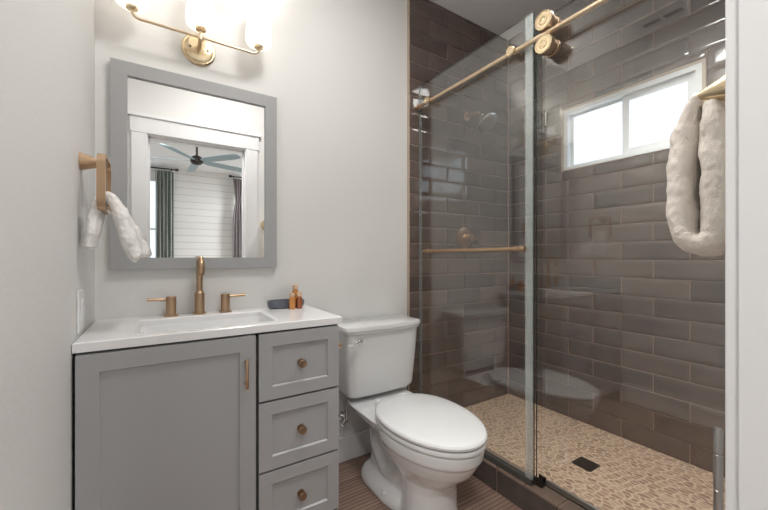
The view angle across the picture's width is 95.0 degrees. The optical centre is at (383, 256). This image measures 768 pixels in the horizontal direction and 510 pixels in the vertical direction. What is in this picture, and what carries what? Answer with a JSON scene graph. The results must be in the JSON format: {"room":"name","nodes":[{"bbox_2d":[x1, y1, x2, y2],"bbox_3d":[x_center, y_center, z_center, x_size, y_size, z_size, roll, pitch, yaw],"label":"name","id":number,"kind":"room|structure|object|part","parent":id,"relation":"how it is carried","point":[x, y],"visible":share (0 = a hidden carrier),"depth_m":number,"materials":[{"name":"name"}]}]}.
{"room":"bathroom","nodes":[
{"label":"bathroom","id":0,"kind":"room"},
{"bbox_2d":[0,0,94,509],"bbox_3d":[-0.724,-0.260,0.641,0.120,2.720,1.820,0,0,-33],"label":"wall","id":1,"kind":"structure","parent":0,"point":[47,47],"depth_m":0.72,"materials":[{"name":"white paint"}]},
{"bbox_2d":[77,289,83,333],"bbox_3d":[-0.924,0.164,1.074,0.010,0.128,0.075,0,0,-33],"label":"switch plate","id":2,"kind":"object","parent":1,"relation":"attached to","point":[80,293],"visible":1,"depth_m":1.06,"materials":[{"name":"white plastic"}]},
{"bbox_2d":[78,152,110,214],"bbox_3d":[-0.908,-0.231,1.105,0.070,0.182,0.162,0,0,-33],"label":"towel ring","id":3,"kind":"object","parent":1,"relation":"attached to","point":[102,163],"visible":0.97,"depth_m":1.06,"materials":[{"name":"brown metal"}]},
{"bbox_2d":[83,191,150,262],"bbox_3d":[-0.860,-0.094,1.141,0.168,0.224,0.181,0,0,-33],"label":"hand towel","id":4,"kind":"object","parent":3,"relation":"hanging from","point":[132,241],"visible":0.91,"depth_m":1.09,"materials":[{"name":"white fabric"}]},
{"bbox_2d":[95,0,406,436],"bbox_3d":[-0.068,-0.260,2.069,2.525,2.720,0.120,0,0,-33],"label":"wall","id":5,"kind":"structure","parent":0,"point":[335,70],"depth_m":1.80,"materials":[{"name":"white paint"}]},
{"bbox_2d":[110,57,276,269],"bbox_3d":[-0.785,-0.357,1.523,0.632,0.810,0.025,0,0,-33],"label":"wall mirror","id":6,"kind":"object","parent":5,"relation":"attached to","point":[193,160],"visible":0.87,"depth_m":1.50,"materials":[{"name":"grey mirror"}]},
{"bbox_2d":[115,0,271,66],"bbox_3d":[-0.762,-0.975,1.461,0.573,0.292,0.156,0,0,-33],"label":"vanity light","id":7,"kind":"object","parent":5,"relation":"attached to","point":[198,49],"visible":1,"depth_m":1.49,"materials":[{"name":"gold metal"}]},
{"bbox_3d":[-0.944,-1.028,1.319,0.113,0.185,0.113,0,0,-33],"label":"lamp shade","id":8,"kind":"part","parent":7,"relation":"part of","materials":[{"name":"white glass"}]},
{"bbox_3d":[-0.769,-0.911,1.472,0.471,0.050,0.092,0,0,-33],"label":"arm","id":9,"kind":"part","parent":7,"relation":"part of","materials":[{"name":"beige"}]},
{"bbox_3d":[-0.751,-1.028,1.443,0.113,0.185,0.113,0,0,-33],"label":"lamp shade","id":10,"kind":"part","parent":7,"relation":"part of","materials":[{"name":"white glass"}]},
{"bbox_3d":[-0.557,-1.028,1.567,0.113,0.185,0.113,0,0,-33],"label":"lamp shade","id":11,"kind":"part","parent":7,"relation":"part of","materials":[{"name":"white glass"}]},
{"bbox_2d":[339,403,348,426],"bbox_3d":[-0.206,0.797,1.858,0.064,0.173,0.086,0,0,-33],"label":"supply valve","id":12,"kind":"object","parent":5,"relation":"attached to","point":[343,415],"visible":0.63,"depth_m":1.85,"materials":[{"name":"silver metal"}]},
{"bbox_2d":[338,428,371,462],"bbox_3d":[-0.127,1.032,1.952,0.640,0.135,0.014,0,0,-33],"label":"baseboard","id":13,"kind":"structure","parent":5,"relation":"attached to","point":[356,444],"depth_m":1.92,"materials":[{"name":"white paint"}]},
{"bbox_2d":[407,0,409,390],"bbox_3d":[0.147,-0.260,2.129,0.010,2.720,0.012,0,0,-33],"label":"trim","id":14,"kind":"structure","parent":5,"relation":"attached to","point":[408,1],"depth_m":2.13,"materials":[{"name":"beige"}]},
{"bbox_2d":[410,0,507,407],"bbox_3d":[0.540,-0.260,2.381,0.924,2.720,0.009,0,0,-33],"label":"wall tile","id":15,"kind":"object","parent":5,"relation":"attached to","point":[464,168],"depth_m":2.34,"materials":[{"name":"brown tile"}]},
{"bbox_2d":[456,228,479,247],"bbox_3d":[0.561,-0.127,2.342,0.144,0.144,0.077,0,0,-33],"label":"shower valve","id":16,"kind":"object","parent":5,"relation":"attached to","point":[464,238],"visible":0.98,"depth_m":2.35,"materials":[{"name":"brown metal"}]},
{"bbox_3d":[0.544,-0.127,2.370,0.144,0.144,0.012,0,0,-33],"label":"valve plate","id":17,"kind":"part","parent":16,"relation":"part of","materials":[{"name":"brown metal"}]},
{"bbox_2d":[463,111,497,131],"bbox_3d":[0.636,-0.899,2.303,0.136,0.163,0.224,0,0,-33],"label":"showerhead","id":18,"kind":"object","parent":5,"relation":"attached to","point":[487,121],"visible":1,"depth_m":2.26,"materials":[{"name":"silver metal"}]},
{"bbox_3d":[0.596,-0.940,2.335,0.023,0.044,0.126,0,0,-39],"label":"shower arm","id":19,"kind":"part","parent":18,"relation":"part of","materials":[{"name":"brown metal"}]},
{"bbox_2d":[338,453,521,509],"bbox_3d":[-0.042,1.150,1.077,1.750,0.100,1.820,0,0,-33],"label":"floor","id":20,"kind":"structure","parent":0,"point":[472,493],"depth_m":1.63,"materials":[{"name":"brown wood"}]},
{"bbox_2d":[75,324,338,509],"bbox_3d":[-0.624,0.684,1.360,0.808,0.832,0.445,0,0,-33],"label":"vanity cabinet","id":21,"kind":"object","parent":20,"relation":"on","point":[245,421],"visible":0.99,"depth_m":1.17,"materials":[{"name":"grey wood"}]},
{"bbox_3d":[-0.659,0.639,1.115,0.483,0.726,0.020,0,0,-33],"label":"door","id":22,"kind":"part","parent":21,"relation":"part of","materials":[{"name":"grey paint"}]},
{"bbox_2d":[72,305,341,353],"bbox_3d":[-0.633,0.288,1.379,0.825,0.096,0.430,0,0,-33],"label":"countertop","id":23,"kind":"structure","parent":21,"relation":"on","point":[106,334],"depth_m":1.31,"materials":[{"name":"white stone"}]},
{"bbox_2d":[147,256,244,316],"bbox_3d":[-0.764,0.117,1.462,0.368,0.245,0.110,0,0,-33],"label":"faucet","id":24,"kind":"object","parent":23,"relation":"on","point":[200,264],"visible":1,"depth_m":1.47,"materials":[{"name":"brown metal"}]},
{"bbox_3d":[-0.904,0.171,1.404,0.071,0.016,0.012,0,0,-36],"label":"lever","id":25,"kind":"part","parent":24,"relation":"part of","materials":[{"name":"brown metal"}]},
{"bbox_3d":[-0.865,0.200,1.431,0.052,0.080,0.052,0,0,-33],"label":"handle","id":26,"kind":"part","parent":24,"relation":"part of","materials":[{"name":"brown metal"}]},
{"bbox_3d":[-0.763,0.117,1.462,0.052,0.245,0.110,0,0,-33],"label":"spout","id":27,"kind":"part","parent":24,"relation":"part of","materials":[{"name":"brown metal"}]},
{"bbox_3d":[-0.694,0.200,1.541,0.052,0.080,0.052,0,0,-33],"label":"handle","id":28,"kind":"part","parent":24,"relation":"part of","materials":[{"name":"brown metal"}]},
{"bbox_3d":[-0.654,0.171,1.564,0.071,0.016,0.012,0,0,-30],"label":"lever","id":29,"kind":"part","parent":24,"relation":"part of","materials":[{"name":"brown metal"}]},
{"bbox_2d":[140,316,268,333],"bbox_3d":[-0.663,0.300,1.338,0.455,0.072,0.292,0,0,-33],"label":"basin","id":30,"kind":"object","parent":23,"relation":"in","point":[210,321],"depth_m":1.44,"materials":[{"name":"white ceramic"}]},
{"bbox_2d":[267,298,303,308],"bbox_3d":[-0.464,0.221,1.668,0.174,0.038,0.078,0,0,-33],"label":"soap dish","id":31,"kind":"object","parent":23,"relation":"on","point":[277,303],"visible":0.62,"depth_m":1.62,"materials":[{"name":"stone"}]},
{"bbox_2d":[292,285,297,297],"bbox_3d":[-0.427,0.180,1.692,0.030,0.094,0.030,0,0,-33],"label":"toiletry bottle","id":32,"kind":"object","parent":31,"relation":"in","point":[294,287],"visible":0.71,"depth_m":1.68,"materials":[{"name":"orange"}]},
{"bbox_2d":[289,293,295,308],"bbox_3d":[-0.424,0.203,1.628,0.029,0.074,0.029,0,0,-33],"label":"toiletry bottle","id":33,"kind":"object","parent":23,"relation":"on","point":[292,300],"visible":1,"depth_m":1.62,"materials":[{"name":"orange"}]},
{"bbox_2d":[296,292,301,308],"bbox_3d":[-0.396,0.203,1.646,0.028,0.074,0.028,0,0,-33],"label":"toiletry bottle","id":34,"kind":"object","parent":23,"relation":"on","point":[299,294],"visible":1,"depth_m":1.64,"materials":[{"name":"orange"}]},
{"bbox_3d":[-0.471,0.400,1.208,0.010,0.104,0.026,0,0,-33],"label":"handle","id":35,"kind":"part","parent":21,"relation":"part of","materials":[{"name":"brown metal"}]},
{"bbox_3d":[-0.316,0.888,1.335,0.309,0.228,0.020,0,0,-33],"label":"drawer","id":36,"kind":"part","parent":21,"relation":"part of","materials":[{"name":"grey paint"}]},
{"bbox_3d":[-0.316,0.644,1.335,0.309,0.244,0.020,0,0,-33],"label":"drawer","id":37,"kind":"part","parent":21,"relation":"part of","materials":[{"name":"grey paint"}]},
{"bbox_3d":[-0.316,0.395,1.335,0.309,0.238,0.020,0,0,-33],"label":"drawer","id":38,"kind":"part","parent":21,"relation":"part of","materials":[{"name":"grey paint"}]},
{"bbox_3d":[-0.307,0.892,1.319,0.031,0.031,0.030,0,0,-33],"label":"knob","id":39,"kind":"part","parent":21,"relation":"part of","materials":[{"name":"brown metal"}]},
{"bbox_3d":[-0.307,0.645,1.319,0.031,0.031,0.030,0,0,-33],"label":"knob","id":40,"kind":"part","parent":21,"relation":"part of","materials":[{"name":"brown metal"}]},
{"bbox_3d":[-0.307,0.397,1.319,0.031,0.031,0.030,0,0,-33],"label":"knob","id":41,"kind":"part","parent":21,"relation":"part of","materials":[{"name":"brown metal"}]},
{"bbox_2d":[338,315,486,509],"bbox_3d":[0.127,0.720,1.620,0.468,0.760,0.807,0,0,-33],"label":"toilet","id":42,"kind":"object","parent":20,"relation":"on","point":[424,446],"visible":1,"depth_m":1.57,"materials":[{"name":"white ceramic"}]},
{"bbox_3d":[-0.141,0.414,1.697,0.090,0.033,0.038,0,0,-33],"label":"flush lever","id":43,"kind":"part","parent":42,"relation":"part of","materials":[{"name":"silver metal"}]},
{"bbox_3d":[-0.037,0.544,1.877,0.440,0.328,0.187,0,0,-33],"label":"tank","id":44,"kind":"part","parent":42,"relation":"part of","materials":[{"name":"white ceramic"}]},
{"bbox_3d":[-0.034,0.360,1.873,0.468,0.040,0.208,0,0,-33],"label":"tank lid","id":45,"kind":"part","parent":42,"relation":"part of","materials":[{"name":"white ceramic"}]},
{"bbox_3d":[0.124,0.914,1.616,0.377,0.372,0.780,0,0,-33],"label":"bowl","id":46,"kind":"part","parent":42,"relation":"part of","materials":[{"name":"white ceramic"}]},
{"bbox_3d":[0.196,0.716,1.504,0.388,0.022,0.535,0,0,-33],"label":"seat","id":47,"kind":"part","parent":42,"relation":"part of","materials":[{"name":"white plastic"}]},
{"bbox_3d":[0.196,0.688,1.504,0.390,0.027,0.537,0,0,-33],"label":"seat lid","id":48,"kind":"part","parent":42,"relation":"part of","materials":[{"name":"white plastic"}]},
{"bbox_2d":[473,447,584,509],"bbox_3d":[0.666,1.044,1.526,0.104,0.112,1.567,0,0,-33],"label":"shower curb","id":49,"kind":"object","parent":20,"relation":"on","point":[524,496],"depth_m":1.55,"materials":[{"name":"brown tile"}]},
{"bbox_2d":[420,11,534,485],"bbox_3d":[0.419,-0.034,1.834,0.064,2.043,0.782,0,0,-33],"label":"fixed glass panel","id":50,"kind":"object","parent":49,"relation":"on","point":[494,459],"visible":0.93,"depth_m":1.56,"materials":[{"name":"grey"}]},
{"bbox_2d":[415,0,608,109],"bbox_3d":[0.624,-0.915,1.498,0.046,0.042,1.566,0,0,-33],"label":"shower rail","id":51,"kind":"object","parent":50,"relation":"attached to","point":[511,50],"visible":1,"depth_m":1.55,"materials":[{"name":"gold metal"}]},
{"bbox_2d":[535,0,587,509],"bbox_3d":[0.843,-0.025,1.194,0.086,2.001,0.773,0,0,-33],"label":"door","id":52,"kind":"structure","parent":51,"relation":"hanging from","point":[546,44],"depth_m":1.44,"materials":[{"name":"grey"}]},
{"bbox_3d":[0.592,-0.035,1.548,0.046,0.028,0.028,0,0,-33],"label":"bar post","id":53,"kind":"part","parent":50,"relation":"part of","materials":[{"name":"brown metal"}]},
{"bbox_2d":[535,474,545,487],"bbox_3d":[0.678,0.970,1.524,0.036,0.036,0.033,0,0,-33],"label":"guide","id":54,"kind":"object","parent":49,"relation":"on","point":[541,479],"visible":1,"depth_m":1.52,"materials":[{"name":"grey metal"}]},
{"bbox_2d":[547,480,599,509],"bbox_3d":[0.906,0.974,1.201,0.012,0.028,0.753,0,0,-33],"label":"threshold strip","id":55,"kind":"object","parent":49,"relation":"on","point":[550,484],"visible":0.98,"depth_m":1.42,"materials":[{"name":"grey metal"}]},
{"bbox_2d":[713,427,723,509],"bbox_3d":[0.709,0.732,0.747,0.100,0.737,0.100,0,0,-33],"label":"door handle","id":56,"kind":"object","parent":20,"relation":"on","point":[718,433],"visible":1,"depth_m":0.74,"materials":[{"name":"grey metal"}]},
{"bbox_2d":[430,0,570,39],"bbox_3d":[0.346,-1.670,1.325,2.670,0.100,1.820,0,0,-33],"label":"ceiling","id":57,"kind":"structure","parent":0,"point":[495,16],"depth_m":2.32,"materials":[{"name":"white paint"}]},
{"bbox_2d":[465,394,724,509],"bbox_3d":[1.026,1.109,1.756,0.780,0.182,1.567,0,0,-33],"label":"floor","id":58,"kind":"structure","parent":0,"point":[630,475],"depth_m":1.76,"materials":[{"name":"beige tile"}]},
{"bbox_2d":[572,457,599,471],"bbox_3d":[0.990,1.017,1.728,0.094,0.004,0.094,0,0,-33],"label":"floor drain","id":59,"kind":"object","parent":58,"relation":"on","point":[582,462],"visible":1,"depth_m":1.72,"materials":[{"name":"grey metal"}]},
{"bbox_2d":[508,0,724,471],"bbox_3d":[1.435,-0.260,1.951,0.120,2.720,1.700,0,0,-33],"label":"wall","id":60,"kind":"structure","parent":0,"point":[653,0],"depth_m":2.05,"materials":[{"name":"brown tile"}]},
{"bbox_2d":[509,0,724,476],"bbox_3d":[1.352,-0.300,1.966,0.006,2.634,1.564,0,0,-33],"label":"wall tile","id":61,"kind":"object","parent":60,"relation":"attached to","point":[670,261],"depth_m":2.02,"materials":[{"name":"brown tile"}]},
{"bbox_2d":[561,58,705,171],"bbox_3d":[1.372,-0.750,1.996,0.078,0.398,0.713,0,0,-33],"label":"window","id":62,"kind":"structure","parent":60,"relation":"in","point":[639,118],"depth_m":1.97,"materials":[{"name":"white paint"}]},
{"bbox_3d":[1.300,-0.741,2.130,0.018,0.336,0.330,0,0,-33],"label":"sash","id":63,"kind":"part","parent":62,"relation":"part of","materials":[{"name":"white paint"}]},
{"bbox_3d":[1.301,-0.741,2.129,0.004,0.308,0.304,0,0,-33],"label":"pane","id":64,"kind":"part","parent":62,"relation":"part of","materials":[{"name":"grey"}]},
{"bbox_3d":[1.446,-0.741,1.862,0.018,0.336,0.327,0,0,-33],"label":"sash","id":65,"kind":"part","parent":62,"relation":"part of","materials":[{"name":"white paint"}]},
{"bbox_3d":[1.446,-0.741,1.861,0.004,0.276,0.268,0,0,-33],"label":"pane","id":66,"kind":"part","parent":62,"relation":"part of","materials":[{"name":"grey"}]},
{"bbox_3d":[0.799,-0.260,0.603,2.405,2.720,0.115,0,0,-33],"label":"wall","id":67,"kind":"structure","parent":0,"visible":0},
{"bbox_2d":[693,75,724,120],"bbox_3d":[0.598,-0.245,0.601,0.114,0.174,0.098,0,0,-33],"label":"towel ring","id":68,"kind":"object","parent":67,"relation":"attached to","point":[716,90],"visible":0.23,"depth_m":0.60,"materials":[{"name":"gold metal"}]},
{"bbox_2d":[666,96,724,256],"bbox_3d":[0.608,-0.139,0.636,0.151,0.308,0.146,0,0,-33],"label":"hand towel","id":69,"kind":"object","parent":68,"relation":"hanging from","point":[695,167],"visible":0.56,"depth_m":0.62,"materials":[{"name":"white fabric"}]},
{"bbox_2d":[725,0,738,509],"bbox_3d":[0.159,0.003,0.283,0.968,2.195,0.036,0,0,-33],"label":"trim","id":70,"kind":"structure","parent":67,"relation":"attached to","point":[731,6],"depth_m":0.47,"materials":[{"name":"white paint"}]},
{"bbox_2d":[739,0,767,509],"bbox_3d":[0.203,0.069,0.212,0.746,2.063,0.138,0,0,-33],"label":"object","id":71,"kind":"structure","parent":67,"relation":"attached to","point":[753,14],"depth_m":0.45,"materials":[{"name":"white paint"}]}
]}

